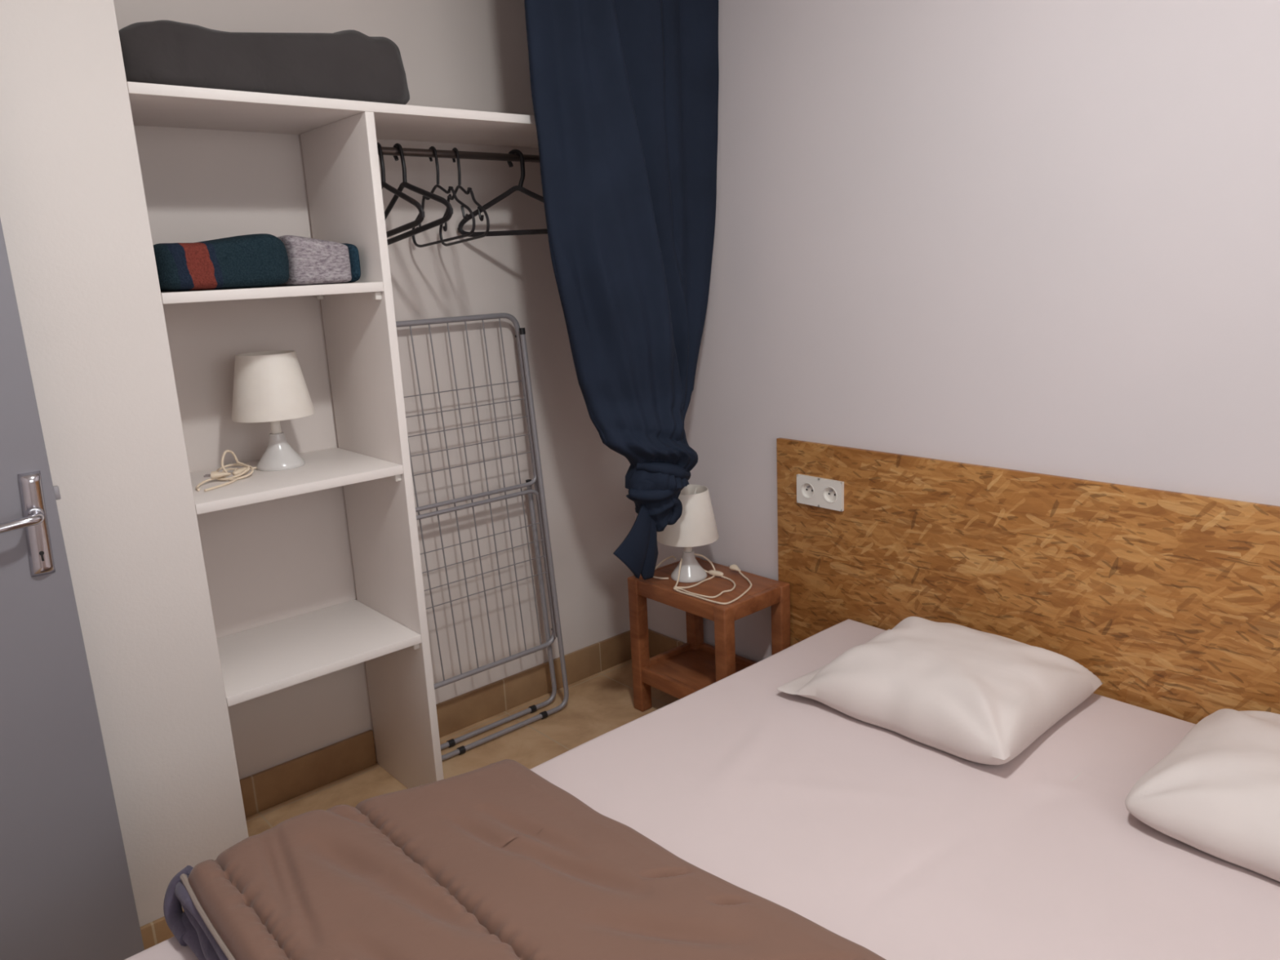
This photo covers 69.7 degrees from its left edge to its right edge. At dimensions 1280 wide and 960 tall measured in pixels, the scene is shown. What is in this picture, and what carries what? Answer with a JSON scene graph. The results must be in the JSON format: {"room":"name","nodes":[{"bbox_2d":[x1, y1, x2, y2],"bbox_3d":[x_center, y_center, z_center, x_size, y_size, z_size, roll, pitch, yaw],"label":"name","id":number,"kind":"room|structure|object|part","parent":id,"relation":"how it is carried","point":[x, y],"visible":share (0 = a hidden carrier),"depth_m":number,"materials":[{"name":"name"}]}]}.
{"room":"bedroom","nodes":[
{"label":"bedroom","id":0,"kind":"room"},
{"bbox_2d":[0,0,248,927],"bbox_3d":[-1.454,-0.149,1.547,1.145,2.400,0.367,-14,17,-40],"label":"wall","id":1,"kind":"structure","parent":0,"point":[74,216],"depth_m":1.73,"materials":[{"name":"paint"}]},
{"bbox_2d":[140,907,183,950],"bbox_3d":[-1.275,1.013,1.673,1.145,0.066,0.012,-14,17,-40],"label":"baseboard","id":2,"kind":"structure","parent":1,"relation":"attached to","point":[153,933],"depth_m":1.90,"materials":[{"name":"tile"}]},
{"bbox_2d":[113,0,635,779],"bbox_3d":[-1.059,-0.318,2.190,2.820,2.500,0.100,-14,17,-40],"label":"wall","id":3,"kind":"structure","parent":0,"point":[268,562],"depth_m":2.50,"materials":[{"name":"paint"}]},
{"bbox_2d":[239,630,631,817],"bbox_3d":[-0.541,0.701,2.776,1.475,0.104,0.012,-14,17,-40],"label":"baseboard","id":4,"kind":"structure","parent":3,"relation":"attached to","point":[264,789],"depth_m":2.75,"materials":[{"name":"tile"}]},
{"bbox_2d":[245,658,679,836],"bbox_3d":[0.159,1.120,1.183,2.620,0.050,3.400,-14,17,-40],"label":"floor","id":5,"kind":"structure","parent":0,"point":[598,704],"depth_m":2.71,"materials":[{"name":"beige tile"}]},
{"bbox_2d":[126,81,538,788],"bbox_3d":[-0.460,-0.053,2.463,1.475,1.707,0.366,-14,17,-40],"label":"shelving unit","id":6,"kind":"object","parent":5,"relation":"on","point":[386,628],"visible":0.79,"depth_m":2.17,"materials":[{"name":"white laminate"}]},
{"bbox_2d":[153,233,288,292],"bbox_3d":[-0.918,-0.461,1.954,0.267,0.110,0.299,-14,17,-40],"label":"folded blanket","id":7,"kind":"object","parent":6,"relation":"on","point":[259,260],"visible":0.71,"depth_m":1.84,"materials":[{"name":"teal fabric"}]},
{"bbox_2d":[195,350,315,491],"bbox_3d":[-0.904,-0.147,2.098,0.184,0.268,0.331,7,16,37],"label":"table lamp","id":8,"kind":"object","parent":6,"relation":"on","point":[269,386],"visible":1,"depth_m":2.08,"materials":[{"name":"cream fabric"},{"name":"white glazed ceramic"},{"name":"cream plastic"}]},
{"bbox_3d":[-0.930,-0.031,2.057,0.084,0.063,0.220,1,14,15],"label":"cord","id":9,"kind":"part","parent":8,"relation":"part of","materials":[{"name":"beige plastic"}]},
{"bbox_2d":[232,466,249,475],"bbox_3d":[-0.905,-0.019,2.084,0.019,0.015,0.052,1,14,14],"label":"switch","id":10,"kind":"object","parent":8,"relation":"attached to","point":[243,470],"depth_m":2.07,"materials":[{"name":"beige plastic"}]},
{"bbox_3d":[-0.863,-0.222,2.141,0.184,0.147,0.184,-14,17,-40],"label":"lamp shade","id":11,"kind":"part","parent":8,"relation":"part of","materials":[{"name":"fabric"}]},
{"bbox_3d":[-0.860,-0.164,2.154,0.032,0.110,0.032,-14,17,-40],"label":"stem","id":12,"kind":"part","parent":8,"relation":"part of","materials":[{"name":"plastic"}]},
{"bbox_2d":[118,20,409,104],"bbox_3d":[-0.822,-0.885,1.975,0.609,0.166,0.325,-14,17,-40],"label":"bag","id":13,"kind":"object","parent":6,"relation":"on","point":[344,64],"visible":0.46,"depth_m":1.85,"materials":[{"name":"grey fabric"}]},
{"bbox_3d":[-0.862,-0.414,2.031,0.456,0.021,0.366,-14,17,-40],"label":"shelf","id":14,"kind":"part","parent":6,"relation":"part of","materials":[{"name":"white plastic"}]},
{"bbox_3d":[-0.843,-0.008,2.126,0.456,0.021,0.366,-14,17,-40],"label":"shelf","id":15,"kind":"part","parent":6,"relation":"part of","materials":[{"name":"white plastic"}]},
{"bbox_2d":[272,235,360,286],"bbox_3d":[-0.767,-0.501,2.102,0.160,0.107,0.256,-14,17,-40],"label":"folded blanket","id":16,"kind":"object","parent":6,"relation":"on","point":[312,261],"visible":0.72,"depth_m":2.01,"materials":[{"name":"grey fabric"}]},
{"bbox_3d":[-0.823,0.402,2.222,0.456,0.021,0.366,-14,17,-40],"label":"shelf","id":17,"kind":"part","parent":6,"relation":"part of","materials":[{"name":"white plastic"}]},
{"bbox_3d":[-0.499,-0.874,2.271,1.475,0.020,0.366,-14,17,-40],"label":"shelf","id":18,"kind":"part","parent":6,"relation":"part of","materials":[{"name":"white plastic"}]},
{"bbox_2d":[377,146,539,162],"bbox_3d":[-0.321,-0.856,2.441,0.997,0.022,0.019,-14,17,-40],"label":"rail","id":19,"kind":"object","parent":6,"relation":"attached to","point":[392,151],"visible":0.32,"depth_m":2.32,"materials":[{"name":"metal"}]},
{"bbox_2d":[377,142,424,237],"bbox_3d":[-0.608,-0.685,2.190,0.011,0.233,0.374,-13,17,-38],"label":"clothes hanger","id":20,"kind":"object","parent":19,"relation":"hanging from","point":[417,222],"visible":0.49,"depth_m":2.14,"materials":[{"name":"black plastic"}]},
{"bbox_3d":[-0.609,-0.649,2.201,0.010,0.128,0.376,-13,11,-38],"label":"hanger frame","id":21,"kind":"part","parent":20,"relation":"part of","materials":[{"name":"black plastic"}]},
{"bbox_2d":[384,142,453,244],"bbox_3d":[-0.562,-0.692,2.221,0.011,0.237,0.372,-15,18,-43],"label":"clothes hanger","id":22,"kind":"object","parent":19,"relation":"hanging from","point":[404,184],"visible":0.81,"depth_m":2.20,"materials":[{"name":"black plastic"}]},
{"bbox_3d":[-0.565,-0.659,2.233,0.010,0.128,0.376,-15,10,-43],"label":"hanger frame","id":23,"kind":"part","parent":22,"relation":"part of","materials":[{"name":"black plastic"}]},
{"bbox_2d":[412,146,475,247],"bbox_3d":[-0.501,-0.708,2.290,0.007,0.238,0.302,-14,17,-41],"label":"clothes hanger","id":24,"kind":"object","parent":19,"relation":"hanging from","point":[450,188],"visible":0.83,"depth_m":2.27,"materials":[{"name":"black plastic"}]},
{"bbox_3d":[-0.500,-0.667,2.301,0.007,0.140,0.303,-14,13,-41],"label":"hanger frame","id":25,"kind":"part","parent":24,"relation":"part of","materials":[{"name":"black plastic"}]},
{"bbox_2d":[439,147,489,246],"bbox_3d":[-0.456,-0.720,2.332,0.007,0.237,0.303,-11,16,-33],"label":"clothes hanger","id":26,"kind":"object","parent":19,"relation":"hanging from","point":[469,189],"visible":0.88,"depth_m":2.31,"materials":[{"name":"black plastic"}]},
{"bbox_3d":[-0.455,-0.679,2.343,0.007,0.140,0.303,-11,13,-33],"label":"hanger frame","id":27,"kind":"part","parent":26,"relation":"part of","materials":[{"name":"black plastic"}]},
{"bbox_2d":[457,149,547,236],"bbox_3d":[-0.328,-0.768,2.454,0.376,0.219,0.012,3,14,18],"label":"clothes hanger","id":28,"kind":"object","parent":19,"relation":"hanging from","point":[517,188],"visible":0.76,"depth_m":2.46,"materials":[{"name":"black plastic"}]},
{"bbox_3d":[-0.326,-0.723,2.464,0.376,0.128,0.010,3,14,18],"label":"hanger frame","id":29,"kind":"part","parent":28,"relation":"part of","materials":[{"name":"black plastic"}]},
{"bbox_2d":[395,312,568,760],"bbox_3d":[-0.480,0.160,2.613,0.551,1.225,0.118,-14,17,-40],"label":"drying rack","id":30,"kind":"object","parent":5,"relation":"on","point":[539,491],"visible":0.52,"depth_m":2.69,"materials":[{"name":"grey metal"}]},
{"bbox_3d":[-0.510,-0.164,2.552,0.505,0.454,0.034,-14,17,-40],"label":"wing frame","id":31,"kind":"part","parent":30,"relation":"part of","materials":[{"name":"grey metal"}]},
{"bbox_3d":[-0.463,0.299,2.651,0.506,0.476,0.035,-14,17,-40],"label":"wing frame","id":32,"kind":"part","parent":30,"relation":"part of","materials":[{"name":"grey metal"}]},
{"bbox_3d":[-0.477,0.398,2.697,0.501,0.717,0.049,-14,17,-40],"label":"leg frame","id":33,"kind":"part","parent":30,"relation":"part of","materials":[{"name":"grey metal"}]},
{"bbox_2d":[124,618,1279,959],"bbox_3d":[0.327,0.835,1.398,1.930,0.392,1.432,-14,17,-40],"label":"bed","id":34,"kind":"object","parent":5,"relation":"on","point":[899,846],"visible":0.48,"depth_m":1.57,"materials":[{"name":"cotton sheet fabric"},{"name":"brown blanket fabric"}]},
{"bbox_2d":[163,759,886,959],"bbox_3d":[0.000,0.662,1.098,0.715,0.113,1.476,-14,17,-40],"label":"duvet","id":35,"kind":"object","parent":34,"relation":"on","point":[497,860],"visible":1,"depth_m":1.33,"materials":[{"name":"brown fabric"}]},
{"bbox_2d":[776,616,1102,764],"bbox_3d":[0.648,0.413,2.004,0.480,0.127,0.538,-14,17,-40],"label":"pillow","id":36,"kind":"object","parent":34,"relation":"on","point":[966,693],"visible":1,"depth_m":1.87,"materials":[{"name":"white fabric"}]},
{"bbox_2d":[1124,708,1279,881],"bbox_3d":[1.131,0.513,1.482,0.463,0.125,0.515,-14,17,-40],"label":"pillow","id":37,"kind":"object","parent":34,"relation":"on","point":[1216,793],"visible":1,"depth_m":1.48,"materials":[{"name":"white fabric"}]},
{"bbox_2d":[627,556,790,711],"bbox_3d":[0.207,0.504,2.752,0.278,0.430,0.401,-14,17,-40],"label":"nightstand","id":38,"kind":"object","parent":5,"relation":"on","point":[681,671],"visible":0.61,"depth_m":2.71,"materials":[{"name":"brown wood"}]},
{"bbox_3d":[-0.001,0.500,2.808,0.042,0.430,0.042,-14,17,-40],"label":"leg","id":39,"kind":"part","parent":38,"relation":"part of","materials":[{"name":"brown wood"}]},
{"bbox_3d":[0.074,0.292,2.846,0.210,0.046,0.020,-14,17,-40],"label":"apron rail","id":40,"kind":"part","parent":38,"relation":"part of","materials":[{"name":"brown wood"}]},
{"bbox_3d":[0.118,0.616,2.693,0.020,0.046,0.333,-14,17,-40],"label":"shelf rail","id":41,"kind":"part","parent":38,"relation":"part of","materials":[{"name":"brown wood"}]},
{"bbox_3d":[0.087,0.567,2.910,0.210,0.046,0.020,-14,17,-40],"label":"shelf rail","id":42,"kind":"part","parent":38,"relation":"part of","materials":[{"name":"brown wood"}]},
{"bbox_3d":[0.105,0.341,2.629,0.020,0.046,0.333,-14,17,-40],"label":"apron rail","id":43,"kind":"part","parent":38,"relation":"part of","materials":[{"name":"brown wood"}]},
{"bbox_3d":[0.176,0.457,2.960,0.042,0.430,0.042,-14,17,-40],"label":"leg","id":44,"kind":"part","parent":38,"relation":"part of","materials":[{"name":"brown wood"}]},
{"bbox_2d":[649,648,746,689],"bbox_3d":[0.211,0.592,2.773,0.234,0.012,0.357,-14,17,-40],"label":"shelf","id":45,"kind":"object","parent":38,"relation":"attached to","point":[691,668],"depth_m":2.83,"materials":[{"name":"brown wood"}]},
{"bbox_2d":[653,484,751,604],"bbox_3d":[0.191,0.166,2.667,0.251,0.269,0.357,-14,17,-40],"label":"table lamp","id":46,"kind":"object","parent":38,"relation":"on","point":[696,526],"visible":0.94,"depth_m":2.64,"materials":[{"name":"plastic"}]},
{"bbox_3d":[0.140,0.157,2.708,0.032,0.110,0.032,-14,17,-40],"label":"stem","id":47,"kind":"part","parent":46,"relation":"part of","materials":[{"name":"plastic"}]},
{"bbox_3d":[0.137,0.099,2.694,0.184,0.147,0.184,-14,17,-40],"label":"lamp shade","id":48,"kind":"part","parent":46,"relation":"part of","materials":[{"name":"fabric"}]},
{"bbox_3d":[0.186,0.265,2.682,0.228,0.069,0.357,-14,17,-40],"label":"cord","id":49,"kind":"part","parent":46,"relation":"part of","materials":[{"name":"beige plastic"}]},
{"bbox_2d":[708,569,723,576],"bbox_3d":[0.225,0.277,2.729,0.052,0.015,0.019,8,17,38],"label":"switch","id":50,"kind":"object","parent":46,"relation":"attached to","point":[713,572],"depth_m":2.72,"materials":[{"name":"beige plastic"}]},
{"bbox_3d":[0.238,0.551,2.545,0.042,0.430,0.042,-14,17,-40],"label":"leg","id":51,"kind":"part","parent":38,"relation":"part of","materials":[{"name":"brown wood"}]},
{"bbox_3d":[0.305,0.570,2.853,0.020,0.046,0.333,-14,17,-40],"label":"shelf rail","id":52,"kind":"part","parent":38,"relation":"part of","materials":[{"name":"brown wood"}]},
{"bbox_3d":[0.292,0.295,2.789,0.020,0.046,0.333,-14,17,-40],"label":"apron rail","id":53,"kind":"part","parent":38,"relation":"part of","materials":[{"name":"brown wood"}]},
{"bbox_3d":[0.322,0.344,2.572,0.210,0.046,0.020,-14,17,-40],"label":"apron rail","id":54,"kind":"part","parent":38,"relation":"part of","materials":[{"name":"brown wood"}]},
{"bbox_3d":[0.414,0.507,2.696,0.042,0.430,0.042,-14,17,-40],"label":"leg","id":55,"kind":"part","parent":38,"relation":"part of","materials":[{"name":"brown wood"}]},
{"bbox_2d":[635,0,1279,662],"bbox_3d":[1.151,-0.316,1.737,0.100,2.500,3.500,-14,17,-40],"label":"wall","id":56,"kind":"structure","parent":0,"point":[1033,236],"depth_m":2.03,"materials":[{"name":"paint"}]},
{"bbox_2d":[648,628,684,657],"bbox_3d":[0.984,0.773,2.160,0.012,0.104,2.938,-14,17,-40],"label":"baseboard","id":57,"kind":"structure","parent":56,"relation":"attached to","point":[659,643],"depth_m":3.16,"materials":[{"name":"tile"}]},
{"bbox_2d":[776,437,1279,724],"bbox_3d":[1.096,0.387,1.914,0.015,0.740,2.076,-14,17,-40],"label":"headboard","id":58,"kind":"object","parent":56,"relation":"attached to","point":[1171,599],"visible":0.56,"depth_m":2.04,"materials":[{"name":"brown wood"}]},
{"bbox_2d":[796,474,844,511],"bbox_3d":[0.489,0.034,2.500,0.011,0.080,0.152,-14,17,-40],"label":"wall socket","id":59,"kind":"object","parent":58,"relation":"attached to","point":[825,493],"visible":1,"depth_m":2.49,"materials":[{"name":"white plastic"}]},
{"bbox_3d":[0.046,-1.264,0.626,2.620,0.050,3.400,-14,17,-40],"label":"ceiling","id":60,"kind":"structure","parent":0,"visible":0},
{"bbox_2d":[524,0,719,580],"bbox_3d":[0.020,-0.663,2.380,0.605,1.884,0.234,-14,17,-40],"label":"curtain","id":61,"kind":"object","parent":60,"relation":"hanging from","point":[624,93],"visible":1,"depth_m":2.36,"materials":[{"name":"blue fabric"}]},
{"bbox_3d":[-0.879,0.186,-0.001,0.100,2.500,3.500,-14,17,-40],"label":"wall","id":62,"kind":"structure","parent":0,"visible":0},
{"bbox_2d":[0,218,144,959],"bbox_3d":[-1.318,0.092,1.308,0.862,2.012,0.108,-14,17,-40],"label":"door","id":63,"kind":"structure","parent":62,"relation":"in","point":[66,891],"depth_m":1.63,"materials":[{"name":"grey paint"}]},
{"bbox_3d":[-1.048,0.073,1.514,0.116,0.021,0.058,-14,17,-40],"label":"lever","id":64,"kind":"part","parent":63,"relation":"part of","materials":[{"name":"silver metal"}]},
{"bbox_3d":[-1.032,0.077,1.572,0.043,0.180,0.014,-14,17,-40],"label":"handle plate","id":65,"kind":"part","parent":63,"relation":"part of","materials":[{"name":"silver metal"}]}
]}

